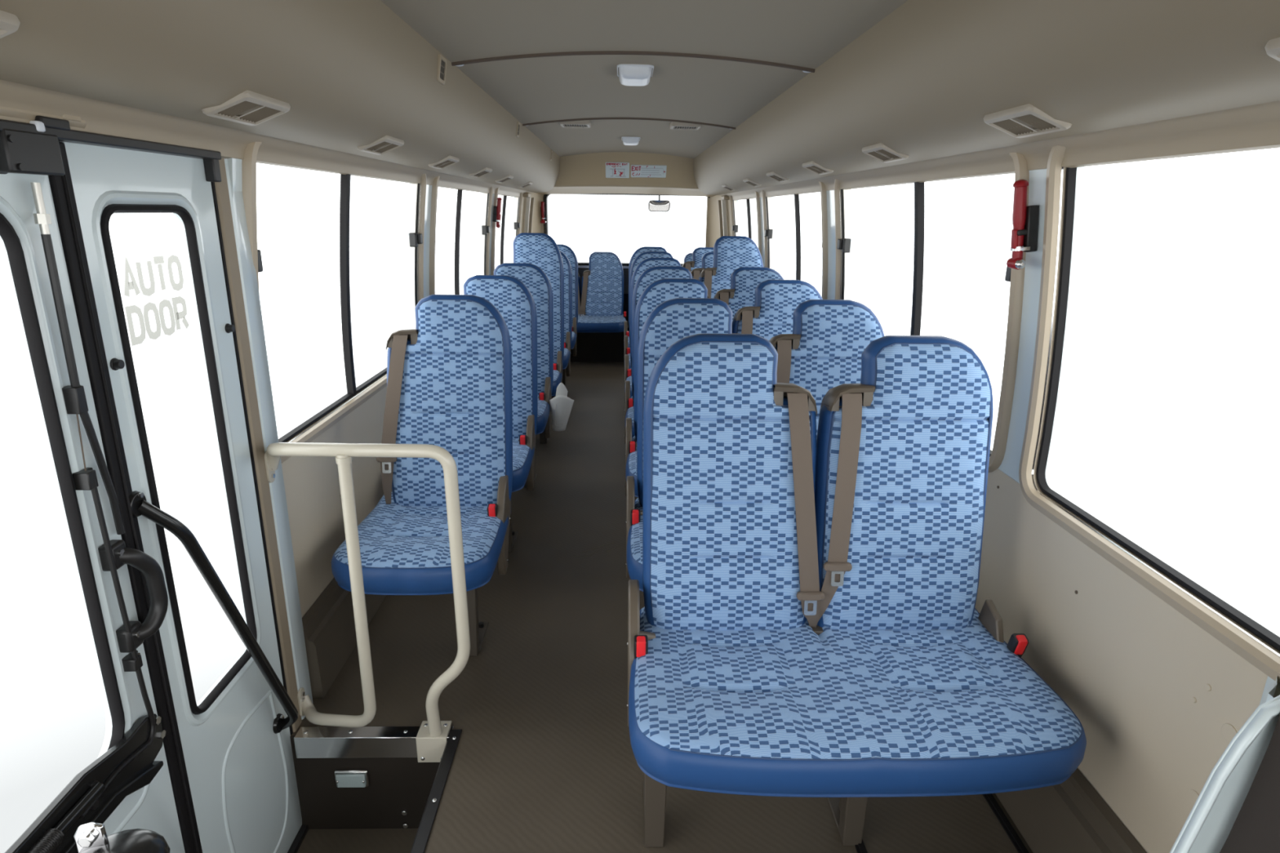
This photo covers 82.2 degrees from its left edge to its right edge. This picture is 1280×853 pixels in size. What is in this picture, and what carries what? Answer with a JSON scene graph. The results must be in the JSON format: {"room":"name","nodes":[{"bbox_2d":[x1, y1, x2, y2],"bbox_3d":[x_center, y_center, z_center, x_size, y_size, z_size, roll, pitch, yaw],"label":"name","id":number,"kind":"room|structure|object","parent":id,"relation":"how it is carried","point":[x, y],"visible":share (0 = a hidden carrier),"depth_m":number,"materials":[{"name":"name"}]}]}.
{"room":"vehicle interior","nodes":[
{"label":"vehicle interior","id":0,"kind":"room"},
{"bbox_2d":[0,79,533,617],"bbox_3d":[-0.981,-0.494,3.220,0.182,1.970,8.500,0,16,-1],"label":"wall","id":1,"kind":"structure","parent":0,"point":[311,483],"depth_m":2.18,"materials":[{"name":"beige plastic"}]},
{"bbox_2d":[0,120,185,852],"bbox_3d":[-0.918,0.487,1.087,0.086,1.806,0.654,0,16,-1],"label":"door","id":2,"kind":"structure","parent":1,"relation":"in","point":[128,786],"depth_m":1.22,"materials":[{"name":"white paint"}]},
{"bbox_2d":[0,106,221,182],"bbox_3d":[-0.925,-0.212,0.289,0.102,0.120,2.716,0,16,-1],"label":"trim","id":3,"kind":"structure","parent":1,"relation":"attached to","point":[59,126],"depth_m":1.21,"materials":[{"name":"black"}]},
{"bbox_2d":[48,141,302,852],"bbox_3d":[-0.927,0.346,1.621,0.094,1.800,0.484,0,16,-1],"label":"door","id":4,"kind":"structure","parent":1,"relation":"in","point":[229,757],"depth_m":1.54,"materials":[{"name":"white paint"}]},
{"bbox_2d":[214,157,302,732],"bbox_3d":[-0.974,0.258,1.874,0.062,1.835,0.050,0,16,-1],"label":"trim","id":5,"kind":"structure","parent":1,"relation":"attached to","point":[221,188],"depth_m":1.79,"materials":[{"name":"beige"}]},
{"bbox_2d":[224,158,313,719],"bbox_3d":[-0.974,0.089,1.901,0.062,1.515,0.094,0,16,-1],"label":"trim","id":6,"kind":"structure","parent":1,"relation":"attached to","point":[248,276],"depth_m":1.86,"materials":[{"name":"white paint"}]},
{"bbox_2d":[302,577,386,698],"bbox_3d":[-1.023,-0.090,4.780,0.058,0.236,5.531,0,16,-1],"label":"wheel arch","id":7,"kind":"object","parent":1,"relation":"attached to","point":[329,624],"depth_m":2.24,"materials":[{"name":"brown"}]},
{"bbox_2d":[241,141,470,762],"bbox_3d":[-0.739,-0.105,2.595,0.577,1.641,1.800,0,16,-1],"label":"handrail","id":8,"kind":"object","parent":1,"relation":"in","point":[310,429],"depth_m":1.92,"materials":[{"name":"beige metal"}]},
{"bbox_2d":[293,726,453,758],"bbox_3d":[-0.731,0.872,2.029,0.423,0.070,0.046,0,16,-1],"label":"trim","id":9,"kind":"structure","parent":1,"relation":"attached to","point":[317,742],"depth_m":2.01,"materials":[{"name":"silver metal"}]},
{"bbox_2d":[429,176,493,295],"bbox_3d":[-1.012,-1.002,4.248,0.107,0.855,1.552,0,16,-1],"label":"window","id":10,"kind":"structure","parent":1,"relation":"in","point":[487,197],"depth_m":4.13,"materials":[{"name":"beige metal"}]},
{"bbox_2d":[493,197,502,227],"bbox_3d":[-0.987,-1.479,5.072,0.068,0.203,0.052,12,20,35],"label":"hammer","id":11,"kind":"object","parent":1,"relation":"attached to","point":[496,211],"visible":1,"depth_m":5.06,"materials":[{"name":"red plastic"}]},
{"bbox_2d":[490,187,522,275],"bbox_3d":[-1.049,-1.457,5.797,0.107,0.855,1.322,0,16,-1],"label":"window","id":12,"kind":"structure","parent":1,"relation":"in","point":[518,200],"depth_m":5.69,"materials":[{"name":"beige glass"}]},
{"bbox_2d":[520,192,544,233],"bbox_3d":[-1.018,-1.764,6.848,0.112,0.885,0.751,2,16,5],"label":"trim","id":13,"kind":"structure","parent":1,"relation":"attached to","point":[531,211],"depth_m":6.77,"materials":[{"name":"beige plastic"}]},
{"bbox_2d":[540,201,546,223],"bbox_3d":[-0.939,-2.076,7.109,0.052,0.203,0.067,10,19,28],"label":"hammer","id":14,"kind":"object","parent":1,"relation":"attached to","point":[543,217],"visible":1,"depth_m":7.10,"materials":[{"name":"red plastic"}]},
{"bbox_2d":[536,151,715,320],"bbox_3d":[-0.132,-1.587,6.880,2.070,1.950,0.952,0,16,-1],"label":"wall","id":15,"kind":"structure","parent":0,"point":[584,173],"depth_m":6.53,"materials":[{"name":"beige plastic"}]},
{"bbox_2d":[605,161,629,177],"bbox_3d":[-0.198,-2.249,6.432,0.208,0.127,0.142,0,16,-1],"label":"sign","id":16,"kind":"object","parent":15,"relation":"attached to","point":[613,169],"visible":1,"depth_m":6.43,"materials":[{"name":"white"}]},
{"bbox_2d":[543,193,710,268],"bbox_3d":[-0.113,-1.933,7.207,1.664,0.740,0.070,0,16,-1],"label":"window","id":17,"kind":"structure","parent":15,"relation":"in","point":[580,264],"depth_m":7.13,"materials":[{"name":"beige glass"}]},
{"bbox_2d":[631,164,666,177],"bbox_3d":[0.076,-2.245,6.448,0.310,0.102,0.114,0,16,-1],"label":"sign","id":18,"kind":"object","parent":15,"relation":"attached to","point":[637,171],"visible":1,"depth_m":6.45,"materials":[{"name":"white"}]},
{"bbox_2d":[648,195,670,211],"bbox_3d":[0.192,-2.234,7.265,0.216,0.203,0.139,0,16,-1],"label":"mirror","id":19,"kind":"object","parent":15,"relation":"attached to","point":[659,205],"visible":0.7,"depth_m":7.27,"materials":[{"name":"silver plastic"}]},
{"bbox_2d":[380,0,907,159],"bbox_3d":[-0.034,-1.412,3.014,2.070,0.149,8.580,0,16,-1],"label":"ceiling","id":20,"kind":"structure","parent":0,"point":[717,64],"depth_m":2.27,"materials":[{"name":"beige plastic"}]},
{"bbox_2d":[0,0,559,192],"bbox_3d":[-0.735,-1.135,2.777,0.266,0.294,8.000,0,16,-1],"label":"duct","id":21,"kind":"object","parent":20,"relation":"attached to","point":[351,74],"visible":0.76,"depth_m":1.32,"materials":[{"name":"brown plastic"}]},
{"bbox_2d":[0,9,20,38],"bbox_3d":[-0.692,-0.392,0.692,0.088,0.051,0.180,0,16,-1],"label":"air vent","id":22,"kind":"object","parent":21,"relation":"attached to","point":[10,23],"visible":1,"depth_m":0.76,"materials":[{"name":"beige plastic"}]},
{"bbox_2d":[201,89,290,125],"bbox_3d":[-0.707,-0.577,1.320,0.088,0.051,0.180,0,16,-1],"label":"air vent","id":23,"kind":"object","parent":21,"relation":"attached to","point":[272,108],"visible":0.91,"depth_m":1.30,"materials":[{"name":"brown plastic"}]},
{"bbox_2d":[356,134,404,155],"bbox_3d":[-0.725,-0.791,2.049,0.088,0.051,0.180,0,16,-1],"label":"air vent","id":24,"kind":"object","parent":21,"relation":"attached to","point":[394,143],"visible":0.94,"depth_m":2.03,"materials":[{"name":"brown plastic"}]},
{"bbox_2d":[436,53,446,84],"bbox_3d":[-0.592,-1.062,2.181,0.022,0.074,0.082,0,16,-1],"label":"grille","id":25,"kind":"object","parent":21,"relation":"attached to","point":[442,61],"visible":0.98,"depth_m":2.17,"materials":[{"name":"beige plastic"}]},
{"bbox_2d":[427,155,459,168],"bbox_3d":[-0.742,-1.002,2.769,0.088,0.051,0.180,0,16,-1],"label":"air vent","id":26,"kind":"object","parent":21,"relation":"attached to","point":[450,160],"visible":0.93,"depth_m":2.75,"materials":[{"name":"brown plastic"}]},
{"bbox_2d":[469,167,492,177],"bbox_3d":[-0.759,-1.214,3.488,0.088,0.051,0.180,0,16,-1],"label":"air vent","id":27,"kind":"object","parent":21,"relation":"attached to","point":[486,171],"visible":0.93,"depth_m":3.47,"materials":[{"name":"brown plastic"}]},
{"bbox_2d":[494,174,513,182],"bbox_3d":[-0.776,-1.418,4.183,0.088,0.051,0.180,0,16,-1],"label":"air vent","id":28,"kind":"object","parent":21,"relation":"attached to","point":[508,177],"visible":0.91,"depth_m":4.16,"materials":[{"name":"brown plastic"}]},
{"bbox_2d":[515,121,520,137],"bbox_3d":[-0.630,-1.531,3.778,0.022,0.074,0.082,0,16,-1],"label":"grille","id":29,"kind":"object","parent":21,"relation":"attached to","point":[517,131],"visible":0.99,"depth_m":3.77,"materials":[{"name":"brown plastic"}]},
{"bbox_2d":[518,181,533,187],"bbox_3d":[-0.797,-1.685,5.095,0.088,0.051,0.180,0,16,-1],"label":"air vent","id":30,"kind":"object","parent":21,"relation":"attached to","point":[529,183],"visible":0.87,"depth_m":5.07,"materials":[{"name":"brown plastic"}]},
{"bbox_2d":[559,120,591,127],"bbox_3d":[-0.360,-1.693,4.092,0.170,0.029,0.170,0,16,-1],"label":"ceiling vent","id":31,"kind":"object","parent":20,"relation":"in","point":[584,123],"visible":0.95,"depth_m":4.02,"materials":[{"name":"beige plastic"}]},
{"bbox_2d":[621,136,640,145],"bbox_3d":[-0.063,-1.966,5.051,0.128,0.044,0.228,0,16,-1],"label":"ceiling lamp","id":32,"kind":"object","parent":20,"relation":"attached to","point":[627,140],"visible":0.98,"depth_m":4.96,"materials":[{"name":"white plastic"}]},
{"bbox_2d":[617,63,653,85],"bbox_3d":[-0.018,-1.250,2.614,0.128,0.044,0.228,0,16,-1],"label":"ceiling lamp","id":33,"kind":"object","parent":20,"relation":"attached to","point":[629,74],"visible":0.99,"depth_m":2.52,"materials":[{"name":"white plastic"}]},
{"bbox_2d":[669,121,702,129],"bbox_3d":[0.255,-1.688,4.108,0.170,0.029,0.170,0,16,-1],"label":"ceiling vent","id":34,"kind":"object","parent":20,"relation":"in","point":[673,125],"visible":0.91,"depth_m":4.04,"materials":[{"name":"brown plastic"}]},
{"bbox_2d":[693,0,1279,195],"bbox_3d":[0.675,-1.127,2.813,0.266,0.294,8.000,0,16,-1],"label":"duct","id":35,"kind":"object","parent":20,"relation":"attached to","point":[922,82],"visible":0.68,"depth_m":1.31,"materials":[{"name":"brown plastic"}]},
{"bbox_2d":[721,184,736,191],"bbox_3d":[0.625,-1.677,5.131,0.088,0.051,0.180,0,16,-1],"label":"air vent","id":36,"kind":"object","parent":35,"relation":"attached to","point":[725,186],"visible":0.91,"depth_m":5.11,"materials":[{"name":"brown plastic"}]},
{"bbox_2d":[742,177,761,186],"bbox_3d":[0.647,-1.409,4.220,0.088,0.051,0.180,0,16,-1],"label":"air vent","id":37,"kind":"object","parent":35,"relation":"attached to","point":[747,180],"visible":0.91,"depth_m":4.20,"materials":[{"name":"brown plastic"}]},
{"bbox_2d":[765,171,789,182],"bbox_3d":[0.663,-1.205,3.524,0.088,0.051,0.180,0,16,-1],"label":"air vent","id":38,"kind":"object","parent":35,"relation":"attached to","point":[772,175],"visible":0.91,"depth_m":3.50,"materials":[{"name":"brown plastic"}]},
{"bbox_2d":[801,160,833,174],"bbox_3d":[0.681,-0.994,2.805,0.088,0.051,0.180,0,16,-1],"label":"air vent","id":39,"kind":"object","parent":35,"relation":"attached to","point":[810,166],"visible":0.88,"depth_m":2.79,"materials":[{"name":"brown plastic"}]},
{"bbox_2d":[862,142,908,162],"bbox_3d":[0.698,-0.783,2.086,0.088,0.051,0.180,0,16,-1],"label":"air vent","id":40,"kind":"object","parent":35,"relation":"attached to","point":[871,150],"visible":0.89,"depth_m":2.07,"materials":[{"name":"brown plastic"}]},
{"bbox_2d":[983,103,1071,137],"bbox_3d":[0.715,-0.569,1.357,0.088,0.051,0.180,0,16,-1],"label":"air vent","id":41,"kind":"object","parent":35,"relation":"attached to","point":[1028,113],"visible":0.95,"depth_m":1.34,"materials":[{"name":"brown plastic"}]},
{"bbox_2d":[1264,36,1279,61],"bbox_3d":[0.730,-0.384,0.728,0.088,0.051,0.180,0,16,-1],"label":"air vent","id":42,"kind":"object","parent":35,"relation":"attached to","point":[1272,47],"visible":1,"depth_m":0.80,"materials":[{"name":"beige plastic"}]},
{"bbox_2d":[287,361,1032,852],"bbox_3d":[-0.075,0.588,3.559,2.040,0.368,8.500,0,16,-1],"label":"floor","id":43,"kind":"structure","parent":0,"point":[544,761],"depth_m":2.09,"materials":[{"name":"brown plastic"}]},
{"bbox_2d":[74,822,170,852],"bbox_3d":[-0.673,0.963,1.048,0.120,0.955,0.120,0,16,-1],"label":"lever mount","id":44,"kind":"object","parent":43,"relation":"on","point":[90,837],"visible":1,"depth_m":0.93,"materials":[{"name":"black paint"}]},
{"bbox_2d":[334,769,369,787],"bbox_3d":[-0.802,0.982,2.037,0.093,0.055,0.021,0,16,-1],"label":"lamp","id":45,"kind":"object","parent":43,"relation":"attached to","point":[344,778],"visible":1,"depth_m":2.03,"materials":[{"name":"silver metal"}]},
{"bbox_2d":[330,294,512,656],"bbox_3d":[-0.660,0.185,2.283,0.477,1.123,0.621,0,16,-1],"label":"seat","id":46,"kind":"object","parent":43,"relation":"on","point":[449,376],"visible":0.91,"depth_m":2.36,"materials":[{"name":"blue fabric"}]},
{"bbox_2d":[334,493,501,567],"bbox_3d":[-0.662,0.309,2.276,0.444,0.030,0.507,0,16,-1],"label":"cushion","id":47,"kind":"object","parent":46,"relation":"on","point":[399,531],"depth_m":2.23,"materials":[{"name":"blue fabric"}]},
{"bbox_2d":[409,729,462,852],"bbox_3d":[-0.492,1.070,1.306,0.032,0.039,1.526,0,16,-1],"label":"trim","id":48,"kind":"structure","parent":43,"relation":"attached to","point":[424,828],"depth_m":1.80,"materials":[{"name":"black plastic"}]},
{"bbox_2d":[463,275,537,552],"bbox_3d":[-0.677,-0.028,3.007,0.477,1.123,0.621,0,16,-1],"label":"seat","id":49,"kind":"object","parent":43,"relation":"on","point":[508,295],"visible":0.37,"depth_m":3.09,"materials":[{"name":"blue fabric"}]},
{"bbox_2d":[512,438,529,471],"bbox_3d":[-0.680,0.097,3.001,0.444,0.030,0.507,0,16,-1],"label":"cushion","id":50,"kind":"object","parent":49,"relation":"on","point":[521,446],"depth_m":2.97,"materials":[{"name":"blue fabric"}]},
{"bbox_2d":[493,262,553,487],"bbox_3d":[-0.695,-0.240,3.732,0.477,1.123,0.621,0,16,-1],"label":"seat","id":51,"kind":"object","parent":43,"relation":"on","point":[533,277],"visible":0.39,"depth_m":3.82,"materials":[{"name":"blue fabric"}]},
{"bbox_2d":[537,395,546,417],"bbox_3d":[-0.697,-0.116,3.725,0.444,0.030,0.507,0,16,-1],"label":"cushion","id":52,"kind":"object","parent":51,"relation":"on","point":[542,400],"depth_m":3.69,"materials":[{"name":"blue fabric"}]},
{"bbox_2d":[549,382,573,431],"bbox_3d":[-0.406,-0.102,3.815,0.128,0.252,0.065,0,16,-1],"label":"pouch","id":53,"kind":"object","parent":51,"relation":"hanging from","point":[561,406],"visible":1,"depth_m":3.80,"materials":[{"name":"white plastic"}]},
{"bbox_2d":[513,232,564,443],"bbox_3d":[-0.711,-0.519,4.446,0.477,1.255,0.640,0,16,-1],"label":"seat","id":54,"kind":"object","parent":43,"relation":"on","point":[540,250],"visible":0.28,"depth_m":4.51,"materials":[{"name":"blue fabric"}]},
{"bbox_2d":[552,369,559,381],"bbox_3d":[-0.714,-0.329,4.449,0.444,0.030,0.507,0,16,-1],"label":"cushion","id":55,"kind":"object","parent":54,"relation":"on","point":[556,372],"depth_m":4.39,"materials":[{"name":"blue fabric"}]},
{"bbox_2d":[551,250,572,398],"bbox_3d":[-0.730,-0.667,5.185,0.477,1.123,0.621,0,16,-1],"label":"seat","id":56,"kind":"object","parent":43,"relation":"on","point":[566,265],"visible":0.24,"depth_m":5.29,"materials":[{"name":"blue fabric"}]},
{"bbox_2d":[564,347,568,355],"bbox_3d":[-0.732,-0.542,5.178,0.444,0.030,0.507,0,16,-1],"label":"cushion","id":57,"kind":"object","parent":56,"relation":"on","point":[566,349],"depth_m":5.14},
{"bbox_2d":[556,244,577,386],"bbox_3d":[-0.747,-0.881,5.914,0.477,1.123,0.621,0,16,-1],"label":"seat","id":58,"kind":"object","parent":43,"relation":"on","point":[568,251],"visible":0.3,"depth_m":6.01,"materials":[{"name":"blue fabric"}]},
{"bbox_2d":[570,320,629,362],"bbox_3d":[-0.145,-0.845,7.228,1.930,0.330,0.490,0,16,-1],"label":"platform","id":59,"kind":"object","parent":43,"relation":"on","point":[590,346],"depth_m":6.99,"materials":[{"name":"black plastic"}]},
{"bbox_2d":[577,251,626,332],"bbox_3d":[-0.562,-1.252,6.808,0.886,0.700,0.600,0,16,-1],"label":"seat","id":60,"kind":"object","parent":59,"relation":"on","point":[601,296],"visible":0.56,"depth_m":6.95,"materials":[{"name":"blue fabric"}]},
{"bbox_2d":[577,314,625,323],"bbox_3d":[-0.561,-1.015,6.842,0.856,0.032,0.507,0,16,-1],"label":"cushion","id":61,"kind":"object","parent":60,"relation":"on","point":[582,318],"depth_m":6.80,"materials":[{"name":"blue fabric"}]},
{"bbox_2d":[684,253,692,262],"bbox_3d":[0.342,-1.246,6.831,0.886,0.700,0.600,0,16,-1],"label":"seat","id":62,"kind":"object","parent":59,"relation":"on","point":[688,257],"visible":0.02,"depth_m":6.95,"materials":[{"name":"blue fabric"}]},
{"bbox_2d":[623,251,713,376],"bbox_3d":[0.362,-0.613,5.049,0.942,1.123,0.613,0,16,-1],"label":"seat","id":63,"kind":"object","parent":43,"relation":"on","point":[708,258],"visible":0.06,"depth_m":5.11,"materials":[{"name":"blue fabric"}]},
{"bbox_2d":[623,246,713,361],"bbox_3d":[0.346,-0.816,5.741,0.942,1.123,0.613,0,16,-1],"label":"seat","id":64,"kind":"object","parent":43,"relation":"on","point":[698,253],"visible":0.09,"depth_m":5.80,"materials":[{"name":"blue fabric"}]},
{"bbox_2d":[624,235,763,408],"bbox_3d":[0.380,-0.475,4.347,0.948,1.255,0.640,0,16,-1],"label":"seat","id":65,"kind":"object","parent":43,"relation":"on","point":[731,253],"visible":0.14,"depth_m":4.41,"materials":[{"name":"blue fabric"}]},
{"bbox_2d":[626,368,631,387],"bbox_3d":[0.361,-0.284,4.351,0.879,0.032,0.507,0,16,-1],"label":"cushion","id":66,"kind":"object","parent":65,"relation":"on","point":[628,371],"depth_m":4.39,"materials":[{"name":"blue fabric"}]},
{"bbox_2d":[624,266,784,443],"bbox_3d":[0.395,-0.206,3.666,0.942,1.123,0.613,0,16,-1],"label":"seat","id":67,"kind":"object","parent":43,"relation":"on","point":[744,281],"visible":0.12,"depth_m":3.73,"materials":[{"name":"blue fabric"}]},
{"bbox_2d":[627,395,634,422],"bbox_3d":[0.377,-0.081,3.659,0.879,0.032,0.507,0,16,-1],"label":"cushion","id":68,"kind":"object","parent":67,"relation":"on","point":[630,402],"depth_m":3.68,"materials":[{"name":"blue fabric"}]},
{"bbox_2d":[624,278,822,499],"bbox_3d":[0.412,-0.003,2.974,0.942,1.123,0.613,0,16,-1],"label":"seat","id":69,"kind":"object","parent":43,"relation":"on","point":[771,314],"visible":0.2,"depth_m":3.04,"materials":[{"name":"blue fabric"}]},
{"bbox_2d":[628,435,636,475],"bbox_3d":[0.394,0.122,2.968,0.879,0.032,0.507,0,16,-1],"label":"cushion","id":70,"kind":"object","parent":69,"relation":"on","point":[632,447],"depth_m":2.94,"materials":[{"name":"blue fabric"}]},
{"bbox_2d":[625,297,884,609],"bbox_3d":[0.428,0.200,2.283,0.942,1.123,0.613,0,16,-1],"label":"seat","id":71,"kind":"object","parent":43,"relation":"on","point":[824,350],"visible":0.21,"depth_m":2.35,"materials":[{"name":"blue fabric"}]},
{"bbox_2d":[631,497,643,564],"bbox_3d":[0.410,0.325,2.276,0.879,0.032,0.507,0,16,-1],"label":"cushion","id":72,"kind":"object","parent":71,"relation":"on","point":[636,519],"depth_m":2.25,"materials":[{"name":"blue fabric"}]},
{"bbox_2d":[626,333,1086,847],"bbox_3d":[0.445,0.403,1.591,0.942,1.123,0.613,0,16,-1],"label":"seat","id":73,"kind":"object","parent":43,"relation":"on","point":[809,624],"visible":1,"depth_m":1.66,"materials":[{"name":"blue fabric"}]},
{"bbox_2d":[634,607,1081,759],"bbox_3d":[0.427,0.528,1.585,0.879,0.032,0.507,0,16,-1],"label":"cushion","id":74,"kind":"object","parent":73,"relation":"on","point":[824,687],"depth_m":1.51,"materials":[{"name":"blue fabric"}]},
{"bbox_2d":[720,100,1279,852],"bbox_3d":[0.890,-0.483,3.268,0.182,1.970,8.500,0,16,-1],"label":"wall","id":75,"kind":"structure","parent":0,"point":[1157,700],"depth_m":1.51,"materials":[{"name":"beige plastic"}]},
{"bbox_2d":[705,195,732,247],"bbox_3d":[0.757,-1.754,6.893,0.112,0.885,0.751,-2,17,-8],"label":"trim","id":76,"kind":"structure","parent":75,"relation":"attached to","point":[718,217],"depth_m":7.04,"materials":[{"name":"beige plastic"}]},
{"bbox_2d":[729,191,761,255],"bbox_3d":[0.838,-1.446,5.845,0.107,0.855,1.322,0,16,-1],"label":"window","id":77,"kind":"structure","parent":75,"relation":"in","point":[733,202],"depth_m":5.71,"materials":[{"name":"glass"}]},
{"bbox_2d":[762,181,827,299],"bbox_3d":[0.875,-0.986,4.277,0.107,0.855,1.552,0,16,-1],"label":"window","id":78,"kind":"structure","parent":75,"relation":"in","point":[766,201],"depth_m":4.14,"materials":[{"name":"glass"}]},
{"bbox_2d":[834,152,1029,471],"bbox_3d":[0.915,-0.489,2.586,0.107,0.855,1.597,0,16,-1],"label":"window","id":79,"kind":"structure","parent":75,"relation":"in","point":[842,197],"depth_m":2.38,"materials":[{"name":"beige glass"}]},
{"bbox_2d":[1006,179,1039,269],"bbox_3d":[0.899,-0.472,1.718,0.067,0.203,0.052,13,20,36],"label":"hammer","id":80,"kind":"object","parent":75,"relation":"attached to","point":[1024,217],"visible":1,"depth_m":1.71,"materials":[{"name":"red plastic"}]},
{"bbox_2d":[995,768,1146,852],"bbox_3d":[0.866,0.135,4.100,0.058,0.236,7.050,0,16,-1],"label":"baseboard","id":81,"kind":"structure","parent":75,"relation":"attached to","point":[1069,816],"depth_m":1.56,"materials":[{"name":"brown"}]},
{"bbox_2d":[1018,145,1279,684],"bbox_3d":[0.946,-0.117,1.317,0.107,0.855,0.852,0,16,-1],"label":"window","id":82,"kind":"structure","parent":75,"relation":"in","point":[1257,645],"depth_m":1.61,"materials":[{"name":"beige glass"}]},
{"bbox_2d":[1169,695,1279,852],"bbox_3d":[0.793,0.716,1.008,0.325,0.860,0.018,0,16,-1],"label":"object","id":83,"kind":"structure","parent":75,"relation":"attached to","point":[1213,815],"depth_m":0.93,"materials":[{"name":"white paint"}]},
{"bbox_2d":[1219,715,1279,852],"bbox_3d":[0.823,0.680,0.915,0.300,0.980,0.135,0,16,-1],"label":"trim","id":84,"kind":"structure","parent":75,"relation":"attached to","point":[1255,828],"depth_m":0.90,"materials":[{"name":"grey plastic"}]},
{"bbox_2d":[1258,675,1277,706],"bbox_3d":[0.909,0.766,1.062,0.050,0.735,0.362,4,17,9],"label":"trim","id":85,"kind":"structure","parent":75,"relation":"attached to","point":[1268,691],"depth_m":1.12,"materials":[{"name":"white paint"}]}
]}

